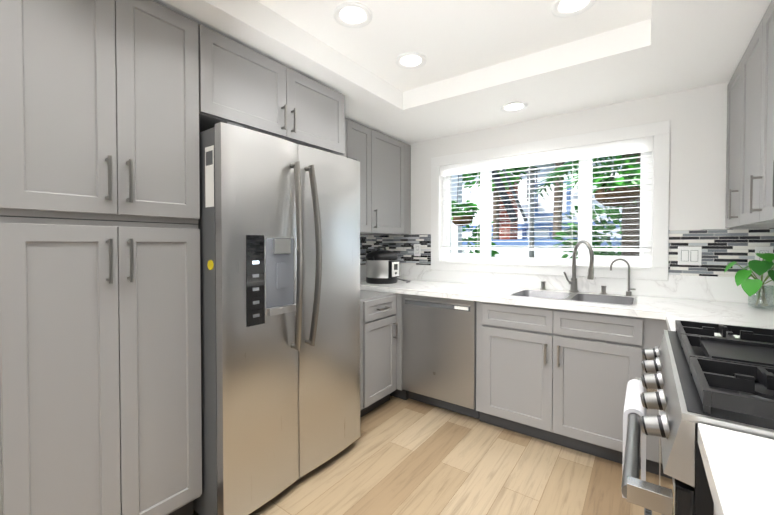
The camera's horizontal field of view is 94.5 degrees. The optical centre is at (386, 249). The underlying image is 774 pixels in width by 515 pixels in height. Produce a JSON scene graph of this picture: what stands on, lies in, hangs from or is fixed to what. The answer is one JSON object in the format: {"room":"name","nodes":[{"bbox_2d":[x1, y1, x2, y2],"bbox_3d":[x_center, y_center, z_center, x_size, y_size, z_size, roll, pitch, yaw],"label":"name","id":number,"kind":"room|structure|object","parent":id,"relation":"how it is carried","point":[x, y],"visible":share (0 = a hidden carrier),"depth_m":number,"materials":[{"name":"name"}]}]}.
{"room":"kitchen","nodes":[
{"label":"kitchen","id":0,"kind":"room"},
{"bbox_2d":[193,396,659,514],"bbox_3d":[-0.602,1.285,0.440,3.190,0.060,6.210,1,1,36],"label":"floor","id":1,"kind":"structure","parent":0,"point":[399,456],"depth_m":1.95,"materials":[{"name":"brown wood"}]},
{"bbox_2d":[0,0,201,514],"bbox_3d":[-1.231,0.126,1.496,0.661,2.225,0.606,1,1,36],"label":"pantry cabinet","id":2,"kind":"object","parent":1,"relation":"on","point":[100,358],"visible":1,"depth_m":1.28,"materials":[{"name":"grey paint"}]},
{"bbox_2d":[193,122,359,514],"bbox_3d":[-0.695,0.341,2.054,0.868,1.777,0.899,1,1,36],"label":"fridge","id":3,"kind":"object","parent":1,"relation":"on","point":[279,223],"visible":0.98,"depth_m":1.69,"materials":[{"name":"grey metal"}]},
{"bbox_2d":[360,290,397,417],"bbox_3d":[-0.319,0.784,2.771,0.661,0.870,0.593,1,1,36],"label":"base cabinet","id":4,"kind":"object","parent":1,"relation":"on","point":[378,345],"visible":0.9,"depth_m":2.64,"materials":[{"name":"grey paint"}]},
{"bbox_2d":[390,293,408,399],"bbox_3d":[0.033,0.776,3.268,0.651,0.870,0.621,1,1,36],"label":"base cabinet","id":5,"kind":"object","parent":1,"relation":"on","point":[399,392],"visible":0.07,"depth_m":2.84,"materials":[{"name":"grey paint"}]},
{"bbox_2d":[402,294,478,418],"bbox_3d":[0.532,0.778,2.882,0.598,0.854,0.600,1,1,36],"label":"dishwasher","id":6,"kind":"object","parent":1,"relation":"on","point":[438,352],"visible":0.81,"depth_m":2.63,"materials":[{"name":"grey metal"}]},
{"bbox_2d":[476,301,667,474],"bbox_3d":[1.223,0.790,2.385,1.098,0.870,0.656,1,1,36],"label":"base cabinet","id":7,"kind":"object","parent":1,"relation":"on","point":[560,377],"visible":0.85,"depth_m":2.15,"materials":[{"name":"grey paint"}]},
{"bbox_2d":[360,240,773,337],"bbox_3d":[0.799,0.241,2.360,2.921,0.607,1.158,1,1,36],"label":"countertop","id":8,"kind":"structure","parent":7,"relation":"on","point":[670,311],"depth_m":2.25,"materials":[{"name":"stone"}]},
{"bbox_2d":[365,246,410,283],"bbox_3d":[-0.009,0.137,3.241,0.367,0.327,0.363,1,1,36],"label":"slow cooker","id":9,"kind":"object","parent":8,"relation":"on","point":[383,266],"visible":1,"depth_m":3.12,"materials":[{"name":"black metal"}]},
{"bbox_2d":[509,281,636,305],"bbox_3d":[1.246,0.396,2.413,0.718,0.296,0.483,1,1,36],"label":"sink","id":10,"kind":"object","parent":8,"relation":"in","point":[573,295],"depth_m":2.48,"materials":[{"name":"silver metal"}]},
{"bbox_2d":[563,240,593,292],"bbox_3d":[1.349,0.123,2.519,0.205,0.376,0.196,1,1,36],"label":"faucet","id":11,"kind":"object","parent":8,"relation":"on","point":[573,282],"depth_m":2.57,"materials":[{"name":"silver metal"}]},
{"bbox_2d":[610,258,635,295],"bbox_3d":[1.585,0.188,2.407,0.144,0.252,0.074,1,1,36],"label":"faucet","id":12,"kind":"object","parent":8,"relation":"on","point":[628,293],"depth_m":2.40,"materials":[{"name":"silver metal"}]},
{"bbox_2d":[724,253,773,308],"bbox_3d":[2.014,0.170,1.954,0.256,0.301,0.203,1,1,36],"label":"potted plant","id":13,"kind":"object","parent":8,"relation":"on","point":[750,287],"visible":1,"depth_m":1.93,"materials":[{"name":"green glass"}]},
{"bbox_2d":[644,508,651,514],"bbox_3d":[1.248,1.233,1.712,0.030,0.004,0.300,1,1,36],"label":"floor vent","id":14,"kind":"object","parent":1,"relation":"in","point":[647,511],"visible":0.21,"depth_m":1.68,"materials":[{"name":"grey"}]},
{"bbox_2d":[621,320,773,514],"bbox_3d":[1.071,0.760,0.919,0.784,0.975,0.860,1,1,36],"label":"range","id":15,"kind":"object","parent":1,"relation":"on","point":[703,373],"visible":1,"depth_m":0.82,"materials":[{"name":"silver metal"}]},
{"bbox_3d":[-0.189,0.842,-0.942,0.661,0.870,3.626,1,1,36],"label":"base cabinet","id":16,"kind":"object","parent":1,"relation":"on","visible":0},
{"bbox_2d":[698,423,773,514],"bbox_3d":[-0.189,0.387,-0.950,0.639,0.040,3.624,1,1,36],"label":"countertop","id":17,"kind":"structure","parent":16,"relation":"on","point":[739,468],"depth_m":0.56,"materials":[{"name":"stone"}]},
{"bbox_2d":[256,0,650,91],"bbox_3d":[-0.602,-1.144,0.402,3.190,0.060,6.210,1,1,36],"label":"ceiling","id":18,"kind":"structure","parent":0,"point":[450,38],"depth_m":1.85,"materials":[{"name":"white paint"}]},
{"bbox_2d":[333,2,371,27],"bbox_3d":[-0.165,-1.129,1.733,0.188,0.010,0.188,1,1,36],"label":"recessed light","id":19,"kind":"object","parent":18,"relation":"in","point":[352,14],"visible":1,"depth_m":1.73,"materials":[{"name":"white"}]},
{"bbox_2d":[396,52,426,68],"bbox_3d":[0.145,-1.136,2.163,0.188,0.010,0.188,1,1,36],"label":"recessed light","id":20,"kind":"object","parent":18,"relation":"in","point":[411,60],"visible":1,"depth_m":2.16,"materials":[{"name":"white"}]},
{"bbox_2d":[551,0,596,17],"bbox_3d":[0.859,-1.128,1.647,0.188,0.010,0.188,1,1,36],"label":"recessed light","id":21,"kind":"object","parent":18,"relation":"in","point":[565,8],"visible":1,"depth_m":1.67,"materials":[{"name":"white"}]},
{"bbox_2d":[152,0,770,143],"bbox_3d":[-0.602,-1.049,0.403,2.950,0.130,5.970,1,1,36],"label":"ceiling","id":22,"kind":"structure","parent":0,"point":[670,46],"depth_m":2.05,"materials":[{"name":"white paint"}]},
{"bbox_2d":[500,101,527,112],"bbox_3d":[0.906,-1.012,2.552,0.188,0.010,0.188,1,1,36],"label":"recessed light","id":23,"kind":"object","parent":22,"relation":"in","point":[515,106],"visible":1,"depth_m":2.55,"materials":[{"name":"white"}]},
{"bbox_2d":[407,82,739,302],"bbox_3d":[1.181,0.022,2.889,3.190,2.390,0.120,1,1,36],"label":"wall","id":24,"kind":"structure","parent":0,"point":[697,117],"depth_m":2.33,"materials":[{"name":"white paint"}]},
{"bbox_2d":[360,264,366,280],"bbox_3d":[-0.411,0.227,3.197,0.012,0.150,1.188,1,1,36],"label":"backsplash","id":25,"kind":"structure","parent":24,"relation":"attached to","point":[363,268],"depth_m":3.44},
{"bbox_2d":[360,234,383,264],"bbox_3d":[-0.404,0.006,3.207,0.008,0.290,1.217,1,1,36],"label":"backsplash","id":26,"kind":"structure","parent":24,"relation":"attached to","point":[368,243],"depth_m":3.51,"materials":[{"name":"tile"}]},
{"bbox_2d":[384,234,430,264],"bbox_3d":[0.195,0.001,3.521,0.549,0.290,0.008,1,1,36],"label":"backsplash","id":27,"kind":"structure","parent":24,"relation":"attached to","point":[402,245],"depth_m":3.50,"materials":[{"name":"tile"}]},
{"bbox_2d":[414,244,420,255],"bbox_3d":[0.291,0.008,3.442,0.072,0.118,0.008,1,1,36],"label":"electrical outlet plate","id":28,"kind":"object","parent":27,"relation":"attached to","point":[417,249],"visible":1,"depth_m":3.44,"materials":[{"name":"white plastic"}]},
{"bbox_2d":[431,120,669,280],"bbox_3d":[1.154,-0.323,2.880,1.750,1.040,0.136,1,1,36],"label":"window","id":29,"kind":"structure","parent":24,"relation":"in","point":[660,133],"depth_m":2.66,"materials":[{"name":"white"}]},
{"bbox_2d":[440,136,652,251],"bbox_3d":[1.139,-0.373,2.859,1.572,0.765,0.058,1,1,36],"label":"window blinds","id":30,"kind":"object","parent":29,"relation":"attached to","point":[631,146],"visible":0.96,"depth_m":2.74,"materials":[{"name":"white plastic"}]},
{"bbox_2d":[398,264,773,304],"bbox_3d":[1.142,0.232,2.838,2.949,0.150,0.012,1,1,36],"label":"backsplash","id":31,"kind":"structure","parent":24,"relation":"attached to","point":[715,288],"depth_m":2.51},
{"bbox_2d":[668,228,773,278],"bbox_3d":[2.084,0.023,2.157,0.610,0.290,0.008,1,1,36],"label":"backsplash","id":32,"kind":"structure","parent":24,"relation":"attached to","point":[722,249],"depth_m":2.19,"materials":[{"name":"tile"}]},
{"bbox_2d":[678,246,701,264],"bbox_3d":[1.917,0.042,2.268,0.115,0.118,0.008,1,1,36],"label":"switch plate","id":33,"kind":"object","parent":32,"relation":"attached to","point":[689,255],"visible":1,"depth_m":2.27,"materials":[{"name":"white plastic"}]},
{"bbox_2d":[755,247,772,266],"bbox_3d":[2.184,0.045,2.075,0.072,0.118,0.008,1,1,36],"label":"electrical outlet plate","id":34,"kind":"object","parent":32,"relation":"attached to","point":[762,250],"visible":0.33,"depth_m":2.08,"materials":[{"name":"white plastic"}]},
{"bbox_3d":[-1.846,0.046,1.319,0.120,2.390,5.970,1,1,36],"label":"wall","id":35,"kind":"structure","parent":0,"visible":0},
{"bbox_2d":[198,24,344,155],"bbox_3d":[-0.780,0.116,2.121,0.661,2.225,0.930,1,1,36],"label":"upper cabinet","id":36,"kind":"object","parent":35,"relation":"attached to","point":[244,86],"visible":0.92,"depth_m":1.82,"materials":[{"name":"grey paint"}]},
{"bbox_2d":[343,118,410,234],"bbox_3d":[-0.250,-0.574,3.084,0.381,0.875,1.217,1,1,36],"label":"upper cabinet","id":37,"kind":"object","parent":35,"relation":"attached to","point":[384,160],"visible":0.48,"depth_m":3.11,"materials":[{"name":"grey paint"}]},
{"bbox_3d":[0.642,0.075,-0.478,0.120,2.390,5.970,1,1,36],"label":"wall","id":38,"kind":"structure","parent":0,"visible":0},
{"bbox_2d":[725,0,773,228],"bbox_3d":[1.828,-0.550,1.590,0.381,0.875,1.208,1,1,36],"label":"upper cabinet","id":39,"kind":"object","parent":38,"relation":"attached to","point":[750,155],"visible":1,"depth_m":1.65,"materials":[{"name":"grey paint"}]},
{"label":"outside","id":40,"kind":"structure","parent":0,"visible":0},
{"bbox_3d":[7.959,1.553,16.528,38.000,0.100,29.870,1,1,36],"label":"ground","id":41,"kind":"structure","parent":40,"visible":0},
{"bbox_2d":[451,169,526,252],"bbox_3d":[1.122,-0.028,4.472,7.000,3.440,1.620,1,1,36],"label":"beam","id":42,"kind":"structure","parent":41,"relation":"on","point":[509,208],"depth_m":4.88,"materials":[{"name":"grey"}]},
{"bbox_2d":[451,173,479,225],"bbox_3d":[0.897,-0.972,4.289,0.441,1.388,0.447,1,1,36],"label":"hanging basket","id":43,"kind":"object","parent":42,"relation":"hanging from","point":[464,218],"depth_m":4.23,"materials":[{"name":"brown"}]},
{"bbox_2d":[577,154,639,206],"bbox_3d":[2.283,-1.038,3.541,0.693,1.232,0.684,1,1,36],"label":"hanging basket","id":44,"kind":"object","parent":42,"relation":"hanging from","point":[617,201],"depth_m":3.43,"materials":[{"name":"brown"}]},
{"bbox_2d":[462,166,538,256],"bbox_3d":[1.777,-0.422,7.159,1.978,4.143,3.784,1,1,36],"label":"tree","id":45,"kind":"object","parent":41,"relation":"on","point":[495,236],"depth_m":7.93,"materials":[{"name":"green plant"}]},
{"bbox_2d":[499,174,519,239],"bbox_3d":[2.860,-0.047,8.633,0.472,3.346,0.680,1,1,36],"label":"chimney","id":46,"kind":"object","parent":41,"relation":"on","point":[506,231],"depth_m":8.38,"materials":[{"name":"brown"}]},
{"bbox_2d":[465,162,563,238],"bbox_3d":[3.075,-0.379,6.506,4.135,4.082,4.038,1,1,36],"label":"palm tree","id":47,"kind":"object","parent":41,"relation":"on","point":[558,228],"depth_m":6.51,"materials":[{"name":"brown plant"}]},
{"bbox_2d":[524,167,539,257],"bbox_3d":[2.113,0.244,5.229,0.220,2.873,0.220,1,1,36],"label":"pole","id":48,"kind":"object","parent":41,"relation":"on","point":[531,228],"depth_m":5.19,"materials":[{"name":"grey"}]},
{"bbox_2d":[462,155,621,257],"bbox_3d":[3.193,-1.158,10.824,15.900,5.500,8.230,1,1,36],"label":"house","id":49,"kind":"structure","parent":41,"relation":"on","point":[549,242],"depth_m":8.57,"materials":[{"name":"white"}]},
{"bbox_2d":[525,153,640,258],"bbox_3d":[2.905,0.112,4.455,2.494,3.161,2.344,1,1,36],"label":"tree","id":50,"kind":"object","parent":41,"relation":"on","point":[624,230],"depth_m":4.76,"materials":[{"name":"green plant"}]}
]}

